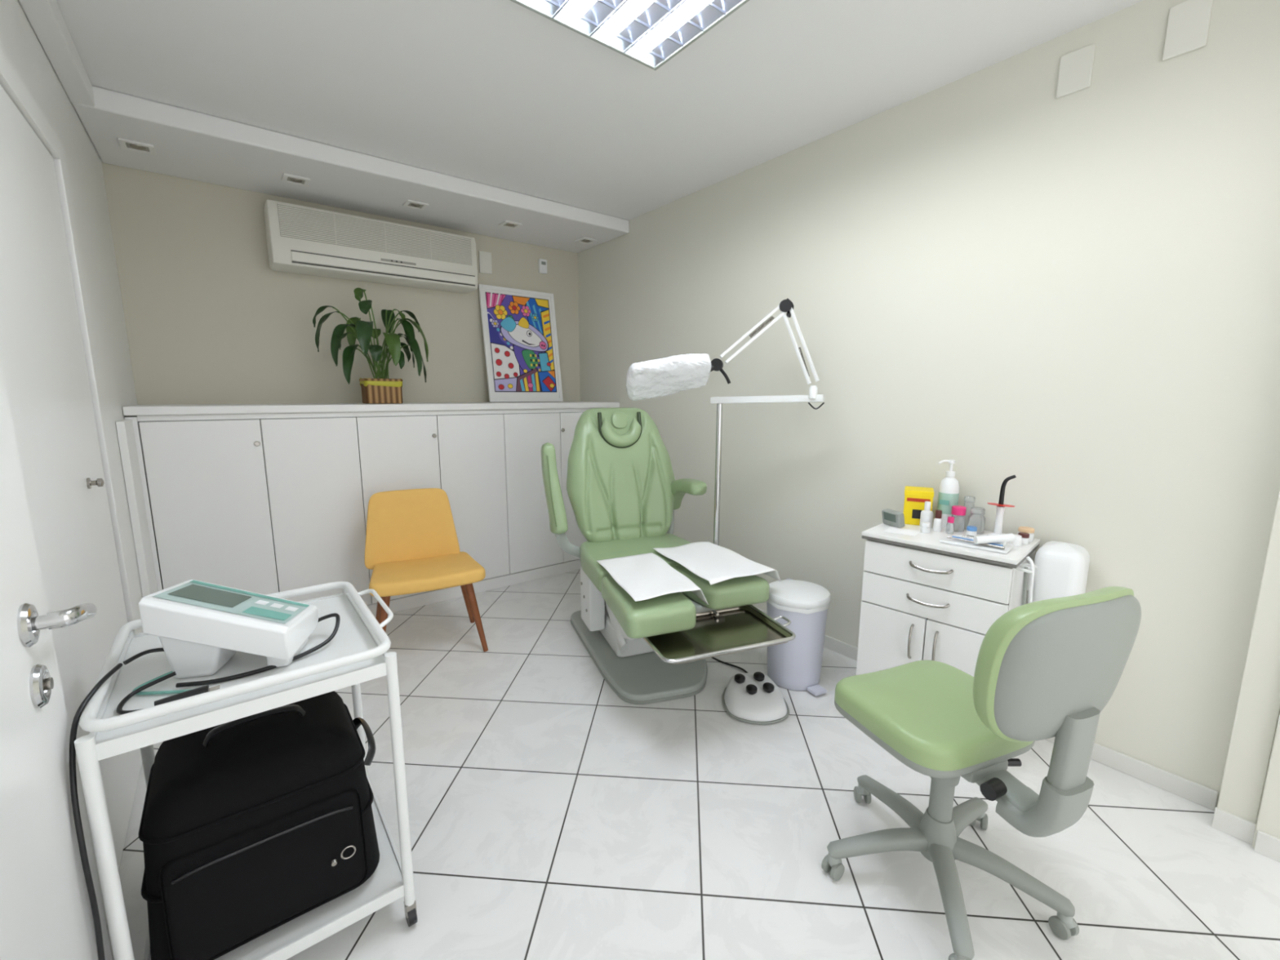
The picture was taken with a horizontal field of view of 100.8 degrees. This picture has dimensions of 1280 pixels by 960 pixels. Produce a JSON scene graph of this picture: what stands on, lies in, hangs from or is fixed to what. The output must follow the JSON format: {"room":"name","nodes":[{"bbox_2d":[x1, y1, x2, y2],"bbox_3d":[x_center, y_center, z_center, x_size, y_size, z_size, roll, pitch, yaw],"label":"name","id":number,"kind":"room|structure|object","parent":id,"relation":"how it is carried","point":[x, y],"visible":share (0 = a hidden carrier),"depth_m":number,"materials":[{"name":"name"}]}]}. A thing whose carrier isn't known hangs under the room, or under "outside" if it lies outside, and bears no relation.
{"room":"examination room","nodes":[
{"label":"examination room","id":0,"kind":"room"},
{"bbox_2d":[0,0,142,633],"bbox_3d":[-1.250,-0.194,0.878,0.100,2.900,5.353,-7,12,-37],"label":"wall","id":1,"kind":"structure","parent":0,"point":[19,42],"depth_m":2.28,"materials":[{"name":"beige paint"}]},
{"bbox_2d":[0,47,60,159],"bbox_3d":[-1.706,-1.083,1.432,0.021,0.080,1.000,-7,12,-37],"label":"door frame","id":2,"kind":"structure","parent":1,"relation":"in","point":[10,80],"depth_m":1.53,"materials":[{"name":"white wood"}]},
{"bbox_2d":[0,355,112,959],"bbox_3d":[-0.843,0.249,0.614,0.038,2.090,0.930,-7,12,-37],"label":"door","id":3,"kind":"structure","parent":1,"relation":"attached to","point":[46,913],"depth_m":0.87,"materials":[{"name":"white paint"}]},
{"bbox_2d":[17,603,39,647],"bbox_3d":[-1.023,0.242,0.888,0.012,0.074,0.074,-7,12,-37],"label":"rosette","id":4,"kind":"object","parent":3,"relation":"attached to","point":[28,637],"visible":0.92,"depth_m":0.87,"materials":[{"name":"silver metal"}]},
{"bbox_2d":[31,613,65,631],"bbox_3d":[-1.008,0.241,0.900,0.045,0.024,0.024,-7,12,-37],"label":"lever neck","id":5,"kind":"object","parent":4,"relation":"attached to","point":[37,623],"depth_m":0.89,"materials":[{"name":"silver metal"}]},
{"bbox_2d":[29,663,51,708],"bbox_3d":[-1.023,0.351,0.906,0.012,0.074,0.074,-7,12,-37],"label":"rosette","id":6,"kind":"object","parent":3,"relation":"attached to","point":[40,698],"visible":0.95,"depth_m":0.89,"materials":[{"name":"silver metal"}]},
{"bbox_2d":[42,677,53,690],"bbox_3d":[-1.020,0.351,0.908,0.016,0.020,0.020,-7,12,-37],"label":"cylinder","id":7,"kind":"object","parent":6,"relation":"attached to","point":[48,683],"visible":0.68,"depth_m":0.91,"materials":[{"name":"metal"}]},
{"bbox_2d":[46,603,97,629],"bbox_3d":[-1.030,0.246,0.966,0.040,0.062,0.149,-7,12,-37],"label":"lever","id":8,"kind":"object","parent":3,"relation":"attached to","point":[81,612],"visible":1,"depth_m":0.92,"materials":[{"name":"silver metal"}]},
{"bbox_2d":[17,0,94,106],"bbox_3d":[-0.947,-1.343,0.447,0.075,0.092,4.600,-7,12,-37],"label":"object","id":9,"kind":"structure","parent":1,"relation":"attached to","point":[46,18],"depth_m":1.88,"materials":[{"name":"paint"}]},
{"bbox_2d":[0,84,142,925],"bbox_3d":[-1.691,0.040,1.610,0.045,2.185,0.975,-7,12,-37],"label":"door","id":10,"kind":"structure","parent":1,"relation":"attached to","point":[42,354],"depth_m":1.50,"materials":[{"name":"white paint"}]},
{"bbox_2d":[53,135,140,634],"bbox_3d":[-2.046,-0.067,2.034,0.021,2.280,0.100,-7,12,-37],"label":"door frame","id":11,"kind":"structure","parent":1,"relation":"attached to","point":[60,167],"depth_m":1.96,"materials":[{"name":"white wood"}]},
{"bbox_2d":[115,419,157,597],"bbox_3d":[-2.389,0.356,2.554,0.029,1.280,0.265,-7,12,-37],"label":"cabinet side panel","id":12,"kind":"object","parent":1,"relation":"attached to","point":[125,429],"depth_m":2.45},
{"bbox_2d":[116,671,176,715],"bbox_3d":[-1.052,0.459,1.131,0.094,0.033,0.110,-7,12,-38],"label":"cable","id":13,"kind":"object","parent":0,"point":[137,691],"depth_m":1.16,"materials":[{"name":"plastic"}]},
{"bbox_2d":[101,160,580,404],"bbox_3d":[-1.729,-0.683,3.922,3.132,2.900,0.100,-7,12,-37],"label":"wall","id":14,"kind":"structure","parent":0,"point":[208,320],"depth_m":3.28,"materials":[{"name":"paint"}]},
{"bbox_2d":[263,200,477,293],"bbox_3d":[-1.741,-1.536,3.568,1.260,0.372,0.218,-7,12,-37],"label":"air conditioner","id":15,"kind":"object","parent":14,"relation":"attached to","point":[301,239],"visible":1,"depth_m":3.43,"materials":[{"name":"plastic"}]},
{"bbox_2d":[277,203,472,265],"bbox_3d":[-1.677,-1.595,3.483,1.160,0.185,0.014,-7,12,-37],"label":"grille","id":16,"kind":"object","parent":15,"relation":"attached to","point":[295,223],"depth_m":3.43,"materials":[{"name":"plastic"}]},
{"bbox_2d":[290,249,475,285],"bbox_3d":[-1.652,-1.401,3.530,1.130,0.070,0.016,-7,12,-37],"label":"outlet","id":17,"kind":"object","parent":15,"relation":"attached to","point":[316,260],"depth_m":3.48,"materials":[{"name":"plastic"}]},
{"bbox_2d":[478,250,492,274],"bbox_3d":[-1.198,-1.685,4.107,0.100,0.160,0.012,-7,12,-37],"label":"wall plate","id":18,"kind":"object","parent":14,"relation":"attached to","point":[485,258],"visible":1,"depth_m":4.10,"materials":[{"name":"white plastic"}]},
{"bbox_2d":[537,258,546,274],"bbox_3d":[-0.805,-1.770,4.390,0.070,0.110,0.033,-7,12,-37],"label":"wall thermostat","id":19,"kind":"object","parent":14,"relation":"attached to","point":[542,264],"visible":1,"depth_m":4.38,"materials":[{"name":"white plastic"}]},
{"bbox_2d":[56,0,1143,220],"bbox_3d":[-0.052,-1.623,1.592,2.932,0.100,5.353,-7,12,-37],"label":"ceiling","id":20,"kind":"structure","parent":0,"point":[502,94],"depth_m":2.17,"materials":[{"name":"paint"}]},
{"bbox_2d":[71,85,629,253],"bbox_3d":[-1.465,-1.818,3.399,2.932,0.092,0.753,-7,12,-37],"label":"ceiling soffit","id":21,"kind":"structure","parent":20,"relation":"attached to","point":[189,144],"depth_m":2.97,"materials":[{"name":"white paint"}]},
{"bbox_2d":[117,137,156,155],"bbox_3d":[-2.478,-1.642,2.614,0.130,0.009,0.130,-7,12,-37],"label":"recessed light","id":22,"kind":"object","parent":21,"relation":"in","point":[127,144],"visible":1,"depth_m":2.61,"materials":[{"name":"metal"}]},
{"bbox_2d":[281,173,311,186],"bbox_3d":[-1.957,-1.705,3.014,0.130,0.009,0.130,-7,12,-37],"label":"recessed light","id":23,"kind":"object","parent":21,"relation":"in","point":[286,178],"visible":1,"depth_m":3.00,"materials":[{"name":"metal"}]},
{"bbox_2d":[402,200,428,210],"bbox_3d":[-1.444,-1.768,3.409,0.130,0.009,0.130,-7,12,-37],"label":"recessed light","id":24,"kind":"object","parent":21,"relation":"in","point":[408,203],"visible":1,"depth_m":3.40,"materials":[{"name":"metal"}]},
{"bbox_2d":[498,220,522,229],"bbox_3d":[-0.931,-1.831,3.803,0.130,0.009,0.130,-7,12,-37],"label":"recessed light","id":25,"kind":"object","parent":21,"relation":"in","point":[506,224],"visible":1,"depth_m":3.79,"materials":[{"name":"metal"}]},
{"bbox_2d":[575,236,596,244],"bbox_3d":[-0.427,-1.892,4.192,0.130,0.009,0.130,-7,12,-37],"label":"recessed light","id":26,"kind":"object","parent":21,"relation":"in","point":[583,240],"visible":1,"depth_m":4.18,"materials":[{"name":"metal"}]},
{"bbox_2d":[510,0,749,70],"bbox_3d":[0.178,-1.522,1.426,0.625,0.043,1.185,-7,12,-37],"label":"fluorescent ceiling light","id":27,"kind":"object","parent":20,"relation":"attached to","point":[648,33],"visible":1,"depth_m":1.82,"materials":[{"name":"grey paint"}]},
{"bbox_2d":[106,568,1279,959],"bbox_3d":[-0.072,1.139,2.054,3.600,0.100,6.000,-7,12,-37],"label":"floor","id":28,"kind":"structure","parent":0,"point":[553,815],"depth_m":1.69,"materials":[{"name":"tile"}]},
{"bbox_2d":[74,581,417,959],"bbox_3d":[-0.984,0.777,1.436,0.591,0.804,0.629,-7,12,-37],"label":"trolley","id":29,"kind":"object","parent":28,"relation":"on","point":[357,654],"visible":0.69,"depth_m":1.25,"materials":[{"name":"metal"}]},
{"bbox_2d":[69,662,122,959],"bbox_3d":[-1.087,0.818,1.102,0.029,0.813,0.248,-4,10,-25],"label":"power cable","id":30,"kind":"object","parent":29,"relation":"hanging from","point":[73,775],"visible":0.99,"depth_m":0.99,"materials":[{"name":"black plastic"}]},
{"bbox_2d":[116,579,340,715],"bbox_3d":[-0.962,0.352,1.253,0.379,0.208,0.325,-2,9,-14],"label":"medical device","id":31,"kind":"object","parent":29,"relation":"on","point":[199,626],"visible":0.93,"depth_m":1.22,"materials":[{"name":"white plastic"}]},
{"bbox_2d":[95,595,385,742],"bbox_3d":[-0.999,0.442,1.370,0.515,0.006,0.568,-7,12,-37],"label":"shelf","id":32,"kind":"object","parent":29,"relation":"attached to","point":[353,634],"depth_m":1.24,"materials":[{"name":"white paint"}]},
{"bbox_2d":[138,690,379,959],"bbox_3d":[-0.963,0.819,1.383,0.491,0.469,0.438,-7,12,-37],"label":"bag","id":33,"kind":"object","parent":29,"relation":"on","point":[250,825],"visible":0.94,"depth_m":1.23,"materials":[{"name":"fabric"}]},
{"bbox_2d":[149,798,402,959],"bbox_3d":[-1.000,1.061,1.470,0.515,0.006,0.568,-7,12,-37],"label":"shelf","id":34,"kind":"object","parent":29,"relation":"attached to","point":[384,885],"depth_m":1.33,"materials":[{"name":"white metal"}]},
{"bbox_2d":[122,401,619,617],"bbox_3d":[-1.509,0.132,3.765,2.929,1.341,0.617,-7,12,-37],"label":"cabinet","id":35,"kind":"object","parent":28,"relation":"on","point":[268,498],"visible":0.65,"depth_m":3.13,"materials":[{"name":"white paint"}]},
{"bbox_2d":[122,401,619,415],"bbox_3d":[-1.508,-0.509,3.662,2.929,0.044,0.617,-7,12,-37],"label":"countertop","id":36,"kind":"structure","parent":35,"relation":"on","point":[156,409],"depth_m":3.12,"materials":[{"name":"white paint"}]},
{"bbox_2d":[312,287,428,403],"bbox_3d":[-1.722,-0.854,3.397,0.631,0.718,0.488,-7,12,-37],"label":"potted plant","id":37,"kind":"object","parent":36,"relation":"on","point":[375,390],"visible":0.98,"depth_m":3.37,"materials":[{"name":"plant"}]},
{"bbox_2d":[359,377,403,403],"bbox_3d":[-1.693,-0.583,3.475,0.240,0.158,0.190,-7,12,-37],"label":"flowerpot","id":38,"kind":"object","parent":36,"relation":"on","point":[375,390],"depth_m":3.40,"materials":[{"name":"brown wicker"}]},
{"bbox_2d":[478,284,563,402],"bbox_3d":[-0.952,-1.088,4.297,0.645,0.899,0.146,-7,12,-37],"label":"framed art print","id":39,"kind":"object","parent":36,"relation":"on","point":[519,327],"visible":1,"depth_m":4.28,"materials":[{"name":"multicoloured paper"}]},
{"bbox_2d":[364,488,488,651],"bbox_3d":[-1.213,0.511,2.972,0.590,0.849,0.584,-5,10,-27],"label":"chair","id":40,"kind":"object","parent":28,"relation":"on","point":[411,546],"visible":0.99,"depth_m":3.03,"materials":[{"name":"yellow fabric"}]},
{"bbox_2d":[541,407,795,704],"bbox_3d":[0.068,0.318,2.687,0.946,1.317,1.458,-3,10,-21],"label":"chair","id":41,"kind":"object","parent":28,"relation":"on","point":[656,603],"visible":1,"depth_m":2.75,"materials":[{"name":"green leather"}]},
{"bbox_2d":[566,407,675,542],"bbox_3d":[-0.108,-0.029,3.149,0.680,0.788,0.288,-3,10,-21],"label":"backrest cushion","id":42,"kind":"object","parent":41,"relation":"on","point":[620,479],"depth_m":3.09,"materials":[{"name":"green leather"}]},
{"bbox_2d":[580,533,690,592],"bbox_3d":[0.018,0.428,2.900,0.660,0.125,0.560,-3,10,-21],"label":"seat cushion","id":43,"kind":"object","parent":41,"relation":"on","point":[633,549],"depth_m":2.81,"materials":[{"name":"green leather"}]},
{"bbox_2d":[601,574,696,638],"bbox_3d":[0.025,0.535,2.366,0.330,0.121,0.490,-3,10,-21],"label":"cushion","id":44,"kind":"object","parent":41,"relation":"on","point":[673,612],"depth_m":2.17,"materials":[{"name":"green leather"}]},
{"bbox_2d":[596,552,708,604],"bbox_3d":[0.040,0.468,2.451,0.350,0.094,0.585,-3,10,-21],"label":"paper towel","id":45,"kind":"object","parent":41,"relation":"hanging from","point":[651,578],"depth_m":2.37,"materials":[{"name":"white paper"}]},
{"bbox_2d":[653,541,780,585],"bbox_3d":[0.365,0.427,2.645,0.391,0.085,0.554,-4,10,-26],"label":"paper towel","id":46,"kind":"object","parent":41,"relation":"hanging from","point":[703,562],"depth_m":2.55,"materials":[{"name":"white paper"}]},
{"bbox_2d":[642,604,795,664],"bbox_3d":[0.248,0.626,2.331,0.674,0.036,0.728,-7,12,-37],"label":"tray","id":47,"kind":"object","parent":41,"relation":"on","point":[718,632],"depth_m":2.23,"materials":[{"name":"silver metal"}]},
{"bbox_2d":[672,565,769,609],"bbox_3d":[0.372,0.498,2.563,0.378,0.116,0.365,-3,10,-21],"label":"cushion","id":48,"kind":"object","parent":41,"relation":"on","point":[750,589],"depth_m":2.42,"materials":[{"name":"green leather"}]},
{"bbox_2d":[626,297,824,546],"bbox_3d":[0.393,0.023,2.789,0.950,1.868,0.489,-1,9,-5],"label":"lamp","id":49,"kind":"object","parent":28,"relation":"on","point":[671,375],"visible":0.96,"depth_m":2.58,"materials":[{"name":"silver metal"}]},
{"bbox_2d":[808,385,817,398],"bbox_3d":[0.832,-0.423,2.547,0.040,0.060,0.040,-7,12,-37],"label":"socket","id":50,"kind":"object","parent":49,"relation":"attached to","point":[813,388],"depth_m":2.53,"materials":[{"name":"white paint"}]},
{"bbox_2d":[711,657,789,724],"bbox_3d":[0.512,0.948,2.550,0.319,0.119,0.586,0,9,0],"label":"foot pedal control","id":51,"kind":"object","parent":28,"relation":"on","point":[753,698],"visible":0.99,"depth_m":2.36,"materials":[{"name":"white plastic"}]},
{"bbox_2d":[766,577,831,695],"bbox_3d":[0.778,0.757,2.601,0.308,0.478,0.345,-7,12,-37],"label":"pedal bin","id":52,"kind":"object","parent":28,"relation":"on","point":[795,664],"visible":0.91,"depth_m":2.51,"materials":[{"name":"plastic"}]},
{"bbox_2d":[856,522,1089,676],"bbox_3d":[1.313,0.635,2.170,0.422,0.855,0.708,-9,13,-43],"label":"base cabinet","id":53,"kind":"object","parent":28,"relation":"on","point":[924,597],"visible":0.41,"depth_m":2.04,"materials":[{"name":"white paint"}]},
{"bbox_2d":[862,522,1039,564],"bbox_3d":[1.266,0.235,2.173,0.399,0.017,0.546,-9,13,-43],"label":"countertop","id":54,"kind":"structure","parent":53,"relation":"on","point":[931,540],"depth_m":2.07,"materials":[{"name":"white paint"}]},
{"bbox_2d":[881,508,904,528],"bbox_3d":[1.104,0.167,2.311,0.045,0.068,0.100,-3,10,-18],"label":"timer","id":55,"kind":"object","parent":54,"relation":"on","point":[890,517],"visible":1,"depth_m":2.29,"materials":[{"name":"grey plastic"}]},
{"bbox_2d":[884,526,919,536],"bbox_3d":[1.104,0.215,2.229,0.120,0.002,0.100,8,12,39],"label":"paper note","id":56,"kind":"object","parent":54,"relation":"on","point":[891,529],"visible":1,"depth_m":2.23,"materials":[{"name":"white paper"}]},
{"bbox_2d":[903,485,933,525],"bbox_3d":[1.245,0.115,2.375,0.114,0.153,0.124,5,10,27],"label":"box","id":57,"kind":"object","parent":54,"relation":"on","point":[915,497],"visible":0.83,"depth_m":2.33,"materials":[{"name":"cardboard"}]},
{"bbox_2d":[911,509,921,519],"bbox_3d":[1.218,0.150,2.326,0.040,0.040,0.001,5,10,27],"label":"print","id":58,"kind":"object","parent":57,"relation":"attached to","point":[916,513],"depth_m":2.33,"materials":[{"name":"black paper"}]},
{"bbox_2d":[906,497,933,503],"bbox_3d":[1.254,0.094,2.346,0.130,0.035,0.082,-7,12,-37],"label":"print","id":59,"kind":"object","parent":57,"relation":"attached to","point":[909,500],"depth_m":2.32,"materials":[{"name":"paint"}]},
{"bbox_2d":[920,521,930,533],"bbox_3d":[1.191,0.198,2.212,0.036,0.041,0.036,-7,12,-37],"label":"pot","id":60,"kind":"object","parent":54,"relation":"on","point":[925,526],"visible":1,"depth_m":2.20,"materials":[{"name":"plastic"}]},
{"bbox_2d":[920,501,933,528],"bbox_3d":[1.237,0.150,2.285,0.048,0.114,0.048,-7,12,-37],"label":"dropper bottle","id":61,"kind":"object","parent":54,"relation":"on","point":[926,515],"visible":0.85,"depth_m":2.27,"materials":[{"name":"plastic"}]},
{"bbox_2d":[933,509,942,531],"bbox_3d":[1.255,0.171,2.232,0.032,0.089,0.032,-7,12,-37],"label":"vial","id":62,"kind":"object","parent":54,"relation":"on","point":[937,523],"visible":1,"depth_m":2.22,"materials":[{"name":"white plastic"}]},
{"bbox_2d":[937,459,959,527],"bbox_3d":[1.335,0.058,2.296,0.092,0.292,0.077,-7,12,-37],"label":"pump bottle","id":63,"kind":"object","parent":54,"relation":"on","point":[948,491],"visible":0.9,"depth_m":2.27,"materials":[{"name":"white plastic"}]},
{"bbox_2d":[946,516,954,533],"bbox_3d":[1.286,0.187,2.194,0.028,0.069,0.028,-7,12,-37],"label":"jar","id":64,"kind":"object","parent":54,"relation":"on","point":[950,523],"visible":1,"depth_m":2.19,"materials":[{"name":"clear plastic"}]},
{"bbox_2d":[951,505,966,532],"bbox_3d":[1.341,0.163,2.234,0.052,0.104,0.052,-7,12,-37],"label":"jar","id":65,"kind":"object","parent":54,"relation":"on","point":[958,512],"visible":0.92,"depth_m":2.21,"materials":[{"name":"clear plastic"}]},
{"bbox_2d":[963,496,975,529],"bbox_3d":[1.406,0.140,2.269,0.044,0.139,0.044,-7,12,-37],"label":"clear jar","id":66,"kind":"object","parent":54,"relation":"on","point":[969,501],"visible":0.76,"depth_m":2.25,"materials":[{"name":"glass"}]},
{"bbox_2d":[965,525,977,536],"bbox_3d":[1.343,0.209,2.147,0.036,0.041,0.036,-7,12,-37],"label":"pot","id":67,"kind":"object","parent":54,"relation":"on","point":[971,530],"visible":0.84,"depth_m":2.13,"materials":[{"name":"plastic"}]},
{"bbox_2d":[967,506,985,533],"bbox_3d":[1.401,0.168,2.205,0.060,0.104,0.060,-7,12,-37],"label":"clear jar","id":68,"kind":"object","parent":54,"relation":"on","point":[976,518],"visible":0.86,"depth_m":2.18,"materials":[{"name":"glass"}]},
{"bbox_2d":[939,533,1014,554],"bbox_3d":[1.282,0.218,2.012,0.136,0.065,0.229,-9,13,-44],"label":"tray","id":69,"kind":"object","parent":54,"relation":"on","point":[993,543],"visible":1,"depth_m":1.96,"materials":[{"name":"white plastic"}]},
{"bbox_2d":[986,475,1016,535],"bbox_3d":[1.433,0.105,2.105,0.092,0.260,0.092,-7,12,-37],"label":"light","id":70,"kind":"object","parent":54,"relation":"on","point":[1000,508],"visible":0.91,"depth_m":2.10,"materials":[{"name":"white plastic"}]},
{"bbox_2d":[1008,533,1022,546],"bbox_3d":[1.435,0.230,2.024,0.040,0.039,0.040,-7,12,-37],"label":"pot","id":71,"kind":"object","parent":54,"relation":"on","point":[1017,542],"visible":0.75,"depth_m":2.01,"materials":[{"name":"plastic"}]},
{"bbox_2d":[1017,532,1029,544],"bbox_3d":[1.480,0.225,2.046,0.036,0.041,0.036,-7,12,-37],"label":"pot","id":72,"kind":"object","parent":54,"relation":"on","point":[1025,536],"visible":0.78,"depth_m":2.03,"materials":[{"name":"plastic"}]},
{"bbox_2d":[1017,526,1034,542],"bbox_3d":[1.522,0.213,2.089,0.052,0.051,0.052,-7,12,-37],"label":"pot","id":73,"kind":"object","parent":54,"relation":"on","point":[1030,531],"visible":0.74,"depth_m":2.07,"materials":[{"name":"plastic"}]},
{"bbox_2d":[821,586,1141,959],"bbox_3d":[0.875,0.686,1.496,0.630,0.970,0.656,-3,10,-21],"label":"chair","id":74,"kind":"object","parent":28,"relation":"on","point":[1046,668],"visible":1,"depth_m":1.31,"materials":[{"name":"green leather"}]},
{"bbox_2d":[827,852,842,867],"bbox_3d":[0.573,1.117,1.562,0.042,0.058,0.040,-3,10,-21],"label":"hood","id":75,"kind":"object","parent":74,"relation":"attached to","point":[834,859],"depth_m":1.54,"materials":[{"name":"grey paint"}]},
{"bbox_2d":[857,783,869,795],"bbox_3d":[0.773,1.074,1.836,0.040,0.058,0.042,-3,10,-21],"label":"hood","id":76,"kind":"object","parent":74,"relation":"attached to","point":[862,788],"depth_m":1.83,"materials":[{"name":"grey paint"}]},
{"bbox_2d":[834,660,1033,771],"bbox_3d":[0.846,0.660,1.542,0.451,0.080,0.390,-3,10,-21],"label":"seat cushion","id":77,"kind":"object","parent":74,"relation":"on","point":[923,713],"depth_m":1.44,"materials":[{"name":"green leather"}]},
{"bbox_2d":[950,954,965,959],"bbox_3d":[0.772,1.163,1.280,0.041,0.058,0.042,-3,10,-21],"label":"hood","id":78,"kind":"object","parent":74,"relation":"attached to","point":[953,957],"depth_m":1.27,"materials":[{"name":"grey paint"}]},
{"bbox_2d":[976,812,985,821],"bbox_3d":[1.114,1.089,1.741,0.042,0.058,0.042,-3,10,-21],"label":"hood","id":79,"kind":"object","parent":74,"relation":"attached to","point":[982,818],"depth_m":1.72,"materials":[{"name":"grey paint"}]},
{"bbox_2d":[973,586,1133,742],"bbox_3d":[0.975,0.423,1.235,0.453,0.369,0.136,-3,10,-21],"label":"cushion","id":80,"kind":"object","parent":74,"relation":"on","point":[1031,682],"depth_m":1.15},
{"bbox_2d":[1056,911,1077,928],"bbox_3d":[1.114,1.147,1.383,0.038,0.058,0.043,-3,10,-21],"label":"hood","id":81,"kind":"object","parent":74,"relation":"attached to","point":[1064,920],"depth_m":1.37,"materials":[{"name":"grey paint"}]},
{"bbox_2d":[577,0,1279,807],"bbox_3d":[1.142,-0.486,2.719,0.100,2.900,5.353,-7,12,-37],"label":"wall","id":82,"kind":"structure","parent":0,"point":[1075,296],"depth_m":2.09,"materials":[{"name":"beige paint"}]},
{"bbox_2d":[756,607,1218,810],"bbox_3d":[0.909,0.879,3.146,0.012,0.070,3.440,-7,12,-37],"label":"baseboard","id":83,"kind":"structure","parent":82,"relation":"attached to","point":[1202,795],"depth_m":1.94,"materials":[{"name":"tile"}]},
{"bbox_2d":[1055,43,1095,98],"bbox_3d":[1.571,-1.475,1.913,0.010,0.140,0.100,-7,12,-37],"label":"switch plate","id":84,"kind":"object","parent":82,"relation":"attached to","point":[1075,70],"visible":1,"depth_m":1.91,"materials":[{"name":"white plastic"}]},
{"bbox_2d":[1162,0,1213,61],"bbox_3d":[1.747,-1.446,1.690,0.010,0.155,0.100,-7,12,-37],"label":"switch plate","id":85,"kind":"object","parent":82,"relation":"attached to","point":[1188,21],"visible":1,"depth_m":1.69,"materials":[{"name":"white plastic"}]},
{"bbox_2d":[1217,487,1279,823],"bbox_3d":[1.960,-0.192,1.532,0.108,2.700,0.085,-7,12,-37],"label":"pilaster","id":86,"kind":"object","parent":82,"relation":"attached to","point":[1257,712],"visible":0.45,"depth_m":1.64,"materials":[{"name":"beige paint"}]},
{"bbox_2d":[1251,712,1279,848],"bbox_3d":[2.333,-0.112,1.034,0.138,2.700,1.170,-7,12,-37],"label":"wall","id":87,"kind":"structure","parent":0,"point":[1268,821],"depth_m":1.62,"materials":[{"name":"beige paint"}]},
{"bbox_2d":[1211,807,1279,862],"bbox_3d":[2.257,1.187,1.240,0.042,0.070,1.258,-7,12,-37],"label":"baseboard","id":88,"kind":"structure","parent":87,"relation":"attached to","point":[1243,829],"depth_m":1.68,"materials":[{"name":"tile"}]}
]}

